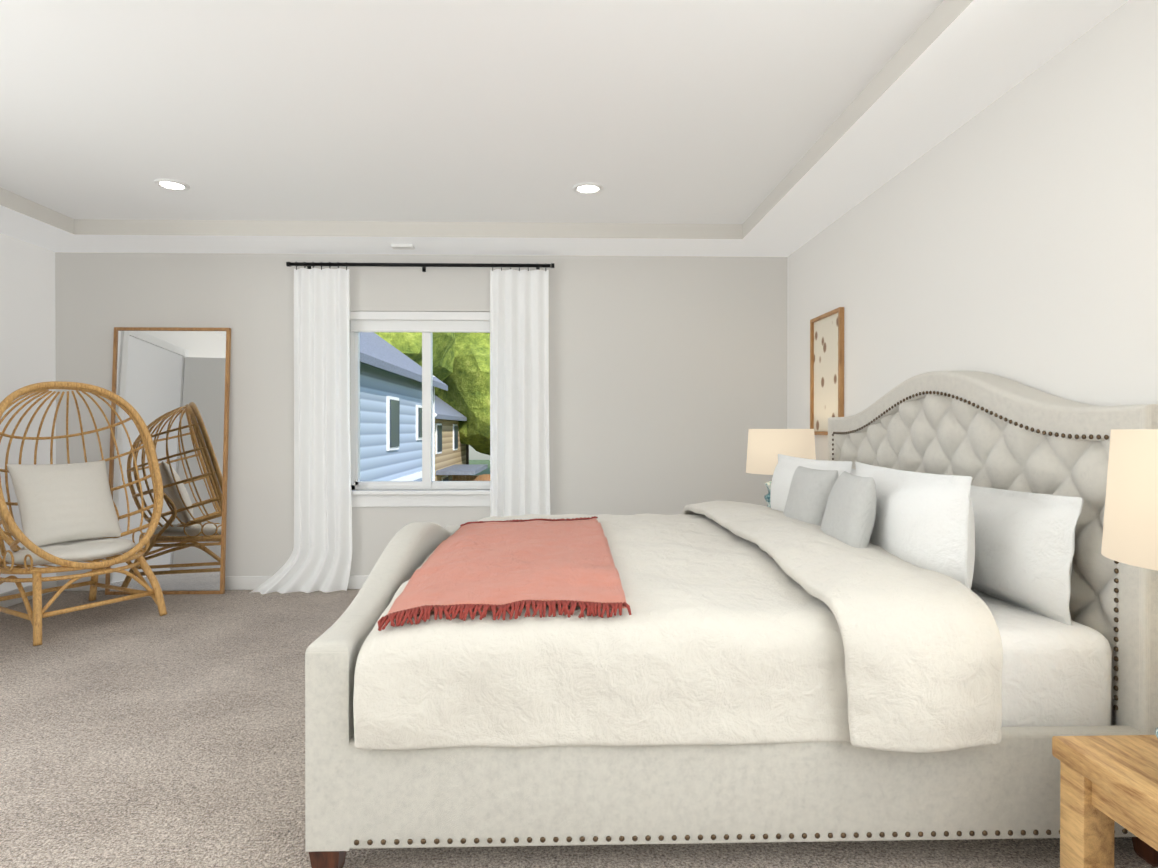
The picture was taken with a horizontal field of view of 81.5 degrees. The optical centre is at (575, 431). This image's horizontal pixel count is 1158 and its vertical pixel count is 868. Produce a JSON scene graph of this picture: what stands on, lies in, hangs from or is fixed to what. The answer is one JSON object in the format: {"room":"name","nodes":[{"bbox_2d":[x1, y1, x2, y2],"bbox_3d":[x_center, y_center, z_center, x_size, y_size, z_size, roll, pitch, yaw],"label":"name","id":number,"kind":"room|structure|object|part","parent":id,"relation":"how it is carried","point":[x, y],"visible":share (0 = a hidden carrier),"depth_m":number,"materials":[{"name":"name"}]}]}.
{"room":"bedroom","nodes":[
{"label":"bedroom","id":0,"kind":"room"},
{"bbox_2d":[0,233,55,592],"bbox_3d":[-3.730,-0.153,0.912,0.150,2.640,7.870,0,0,-1],"label":"wall","id":1,"kind":"structure","parent":0,"point":[27,321],"depth_m":4.57,"materials":[{"name":"white paint"}]},
{"bbox_2d":[0,581,56,607],"bbox_3d":[-3.734,1.100,4.453,0.014,0.100,0.722,0,0,-1],"label":"baseboard","id":2,"kind":"structure","parent":1,"relation":"attached to","point":[47,584],"depth_m":4.50,"materials":[{"name":"white"}]},
{"bbox_2d":[55,252,786,576],"bbox_3d":[-1.093,-0.172,4.987,5.619,2.640,0.150,0,0,-1],"label":"wall","id":3,"kind":"structure","parent":0,"point":[667,383],"depth_m":4.93,"materials":[{"name":"grey paint"}]},
{"bbox_2d":[57,575,368,590],"bbox_3d":[-1.111,1.098,4.910,5.280,0.100,0.017,0,0,-1],"label":"baseboard","id":4,"kind":"structure","parent":3,"relation":"attached to","point":[255,582],"depth_m":4.87,"materials":[{"name":"white"}]},
{"bbox_2d":[250,262,553,593],"bbox_3d":[-1.235,-0.041,4.825,2.166,2.371,0.167,0,0,-1],"label":"curtains","id":5,"kind":"object","parent":3,"relation":"attached to","point":[320,558],"visible":0.83,"depth_m":4.83,"materials":[{"name":"white fabric"}]},
{"bbox_3d":[-1.959,-0.011,4.784,0.716,2.310,0.120,0,0,-1],"label":"curtain panel","id":6,"kind":"part","parent":5,"relation":"part of","materials":[{"name":"white fabric"}]},
{"bbox_3d":[-0.398,-0.011,4.845,0.450,2.310,0.081,0,0,-1],"label":"curtain panel","id":7,"kind":"part","parent":5,"relation":"part of","materials":[{"name":"white fabric"}]},
{"bbox_2d":[350,311,489,506],"bbox_3d":[-1.100,-0.167,4.949,1.181,1.430,0.165,0,0,-1],"label":"window","id":8,"kind":"structure","parent":3,"relation":"in","point":[389,493],"depth_m":4.95,"materials":[{"name":"white plastic"}]},
{"bbox_2d":[0,0,1128,256],"bbox_3d":[-0.998,-1.384,1.048,5.619,0.220,8.020,0,0,-1],"label":"ceiling","id":9,"kind":"structure","parent":0,"point":[744,128],"depth_m":2.91,"materials":[{"name":"white paint"}]},
{"bbox_2d":[153,179,189,190],"bbox_3d":[-2.264,-1.382,3.768,0.176,0.009,0.176,0,0,-1],"label":"recessed light","id":10,"kind":"object","parent":9,"relation":"in","point":[156,182],"depth_m":3.76,"materials":[{"name":"white plastic"}]},
{"bbox_3d":[-2.264,-1.383,3.768,0.120,0.001,0.120,0,0,-1],"label":"recessed ceiling light lens","id":11,"kind":"part","parent":10,"relation":"part of","materials":[{"name":"white plastic"}]},
{"bbox_2d":[391,244,414,249],"bbox_3d":[-1.195,-1.280,4.649,0.150,0.022,0.070,0,0,-1],"label":"ceiling vent","id":12,"kind":"object","parent":9,"relation":"in","point":[404,246],"visible":1,"depth_m":4.62,"materials":[{"name":"white metal"}]},
{"bbox_2d":[572,182,602,194],"bbox_3d":[0.071,-1.382,3.824,0.176,0.009,0.176,0,0,-1],"label":"recessed light","id":13,"kind":"object","parent":9,"relation":"in","point":[576,186],"depth_m":3.82,"materials":[{"name":"white plastic"}]},
{"bbox_3d":[0.071,-1.383,3.824,0.120,0.001,0.120,0,0,-1],"label":"recessed ceiling light lens","id":14,"kind":"part","parent":13,"relation":"part of","materials":[{"name":"white plastic"}]},
{"bbox_2d":[0,589,1157,867],"bbox_3d":[-0.998,1.226,1.060,5.619,0.120,8.020,0,0,-1],"label":"floor","id":15,"kind":"structure","parent":0,"point":[138,733],"depth_m":2.37,"materials":[{"name":"carpet"}]},
{"bbox_2d":[0,381,166,645],"bbox_3d":[-3.091,0.426,4.103,1.057,1.467,1.003,0,0,-1],"label":"chair","id":16,"kind":"object","parent":15,"relation":"on","point":[69,515],"visible":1,"depth_m":4.11,"materials":[{"name":"wicker"}]},
{"bbox_2d":[7,460,121,548],"bbox_3d":[-3.161,0.436,4.181,0.477,0.512,0.599,0,0,-1],"label":"cushion","id":17,"kind":"object","parent":16,"relation":"on","point":[61,506],"depth_m":4.11,"materials":[{"name":"white fabric"}]},
{"bbox_3d":[-3.070,0.725,4.098,0.610,0.089,0.651,0,0,-1],"label":"cushion seat","id":18,"kind":"part","parent":16,"relation":"part of","materials":[{"name":"white fabric"}]},
{"bbox_2d":[105,327,230,594],"bbox_3d":[-2.904,0.200,4.798,0.820,1.898,0.135,0,0,-1],"label":"leaning mirror","id":19,"kind":"object","parent":15,"relation":"on","point":[171,385],"visible":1,"depth_m":4.80,"materials":[{"name":"brown wood"}]},
{"bbox_2d":[305,371,1157,867],"bbox_3d":[0.445,0.453,2.790,2.322,1.410,2.304,0,0,-1],"label":"bed","id":20,"kind":"object","parent":15,"relation":"on","point":[919,607],"visible":0.98,"depth_m":1.75,"materials":[{"name":"fabric"}]},
{"bbox_3d":[-0.661,0.726,2.766,0.110,0.685,2.100,0,0,-1],"label":"footboard","id":21,"kind":"part","parent":20,"relation":"part of","materials":[{"name":"fabric"}]},
{"bbox_2d":[386,518,626,620],"bbox_3d":[-0.206,0.452,2.498,0.654,0.110,1.427,0,0,-1],"label":"throw","id":22,"kind":"object","parent":20,"relation":"on","point":[508,563],"depth_m":2.09,"materials":[{"name":"pink fabric"}]},
{"bbox_2d":[353,513,849,749],"bbox_3d":[0.218,0.610,2.786,1.616,0.399,2.187,0,0,-1],"label":"duvet","id":23,"kind":"object","parent":20,"relation":"on","point":[646,631],"depth_m":1.74,"materials":[{"name":"fabric"}]},
{"bbox_2d":[783,466,838,525],"bbox_3d":[0.969,0.313,2.798,0.160,0.340,0.357,0,0,-1],"label":"pillow","id":24,"kind":"object","parent":20,"relation":"on","point":[810,489],"depth_m":2.70,"materials":[{"name":"grey fabric"}]},
{"bbox_2d":[770,454,852,511],"bbox_3d":[1.136,0.341,3.258,0.243,0.450,0.900,0,0,-1],"label":"pillow","id":25,"kind":"object","parent":20,"relation":"on","point":[784,471],"depth_m":3.33,"materials":[{"name":"white fabric"}]},
{"bbox_2d":[821,471,876,547],"bbox_3d":[0.966,0.314,2.389,0.163,0.342,0.357,0,0,-1],"label":"pillow","id":26,"kind":"object","parent":20,"relation":"on","point":[850,515],"depth_m":2.26,"materials":[{"name":"grey fabric"}]},
{"bbox_2d":[855,462,974,589],"bbox_3d":[1.158,0.345,2.378,0.242,0.450,0.899,0,0,-1],"label":"pillow","id":27,"kind":"object","parent":20,"relation":"on","point":[924,521],"depth_m":2.08,"materials":[{"name":"white fabric"}]},
{"bbox_2d":[970,485,1083,625],"bbox_3d":[1.403,0.376,2.334,0.225,0.398,0.920,0,0,-1],"label":"pillow","id":28,"kind":"object","parent":20,"relation":"on","point":[1029,562],"depth_m":2.02,"materials":[{"name":"grey fabric"}]},
{"bbox_3d":[0.438,0.722,2.792,2.057,0.359,1.984,0,0,-1],"label":"mattress","id":29,"kind":"part","parent":20,"relation":"part of","materials":[{"name":"white fabric"}]},
{"bbox_2d":[1052,735,1157,867],"bbox_3d":[1.391,0.950,1.424,0.473,0.430,0.415,0,0,-1],"label":"nightstand","id":30,"kind":"object","parent":15,"relation":"on","point":[1107,782],"visible":1,"depth_m":1.54,"materials":[{"name":"brown wood"}]},
{"bbox_2d":[1101,429,1157,738],"bbox_3d":[1.343,0.365,1.373,0.424,0.738,0.424,0,0,-1],"label":"lamp","id":31,"kind":"object","parent":30,"relation":"on","point":[1130,531],"visible":1,"depth_m":1.37,"materials":[{"name":"fabric"},{"name":"glass"},{"name":"metal"}]},
{"bbox_3d":[1.343,0.134,1.372,0.424,0.276,0.424,0,0,-1],"label":"lamp shade","id":32,"kind":"part","parent":31,"relation":"part of","materials":[{"name":"beige fabric"}]},
{"bbox_3d":[1.324,0.936,4.193,0.473,0.430,0.415,0,0,-1],"label":"nightstand","id":33,"kind":"object","parent":15,"relation":"on","visible":0},
{"bbox_2d":[746,429,815,507],"bbox_3d":[1.287,0.351,4.212,0.424,0.738,0.424,0,0,-1],"label":"lamp","id":34,"kind":"object","parent":33,"relation":"on","point":[765,447],"visible":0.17,"depth_m":4.05,"materials":[{"name":"fabric"},{"name":"glass"},{"name":"metal"}]},
{"bbox_3d":[1.287,0.120,4.211,0.424,0.276,0.424,0,0,-1],"label":"lamp shade","id":35,"kind":"part","parent":34,"relation":"part of","materials":[{"name":"beige fabric"}]},
{"bbox_2d":[787,0,1157,460],"bbox_3d":[1.738,-0.154,1.045,0.150,2.640,7.870,0,0,-1],"label":"wall","id":36,"kind":"structure","parent":0,"point":[1012,234],"depth_m":2.44,"materials":[{"name":"white paint"}]},
{"bbox_2d":[810,307,843,434],"bbox_3d":[1.570,-0.359,4.211,0.029,0.760,0.470,0,0,-1],"label":"picture","id":37,"kind":"object","parent":36,"relation":"attached to","point":[826,365],"visible":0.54,"depth_m":4.21,"materials":[{"name":"beige paper"}]},
{"bbox_2d":[814,313,837,431],"bbox_3d":[1.579,-0.359,4.211,0.010,0.716,0.426,0,0,-1],"label":"print","id":38,"kind":"object","parent":37,"relation":"attached to","point":[825,325],"depth_m":4.23},
{"label":"outside","id":39,"kind":"structure","parent":0,"visible":0},
{"bbox_2d":[469,460,489,480],"bbox_3d":[-11.044,4.045,47.644,100.000,0.200,83.880,0,0,-1],"label":"lawn","id":40,"kind":"structure","parent":39,"point":[486,471],"depth_m":80.05,"materials":[{"name":"green plant"}]},
{"bbox_2d":[360,362,421,480],"bbox_3d":[-8.492,-0.258,16.616,7.600,8.700,12.000,0,0,-1],"label":"house","id":41,"kind":"structure","parent":40,"relation":"on","point":[379,461],"depth_m":16.49,"materials":[{"name":"blue wood"}]},
{"bbox_2d":[386,376,457,480],"bbox_3d":[-8.626,-0.282,21.619,10.586,8.701,23.150,0,0,-1],"label":"window trim","id":42,"kind":"structure","parent":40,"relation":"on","point":[414,476],"depth_m":20.08,"materials":[{"name":"white"}]},
{"bbox_2d":[360,332,487,474],"bbox_3d":[-8.636,-1.426,23.609,10.550,6.470,26.900,0,0,-1],"label":"roofing","id":43,"kind":"object","parent":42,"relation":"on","point":[376,350],"visible":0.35,"depth_m":20.01,"materials":[{"name":"grey"}]},
{"bbox_2d":[390,399,457,480],"bbox_3d":[-5.173,1.311,23.231,0.825,4.300,19.950,0,0,-1],"label":"windows","id":44,"kind":"structure","parent":42,"relation":"attached to","point":[394,423],"depth_m":17.55,"materials":[{"name":"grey glass"}]},
{"bbox_2d":[435,418,465,480],"bbox_3d":[-9.743,0.223,31.092,7.800,7.600,11.000,0,0,-1],"label":"house","id":45,"kind":"structure","parent":40,"relation":"on","point":[448,456],"depth_m":30.87,"materials":[{"name":"beige wood"}]},
{"bbox_2d":[466,444,468,463],"bbox_3d":[-7.838,-3.990,39.156,24.560,15.950,25.416,0,0,-1],"label":"trunks","id":46,"kind":"object","parent":40,"relation":"on","point":[467,454],"depth_m":41.56,"materials":[{"name":"brown"}]},
{"bbox_2d":[374,332,489,454],"bbox_3d":[-8.927,-4.594,32.313,19.859,13.968,19.484,0,0,-1],"label":"foliage","id":47,"kind":"object","parent":46,"relation":"attached to","point":[461,365],"depth_m":33.02,"materials":[{"name":"green plant"}]},
{"bbox_2d":[452,474,489,480],"bbox_3d":[-0.089,2.985,30.854,11.090,2.080,0.030,0,0,-1],"label":"fence","id":48,"kind":"object","parent":40,"relation":"on","point":[484,477],"visible":0.08,"depth_m":30.72,"materials":[{"name":"orange wood"}]}
]}

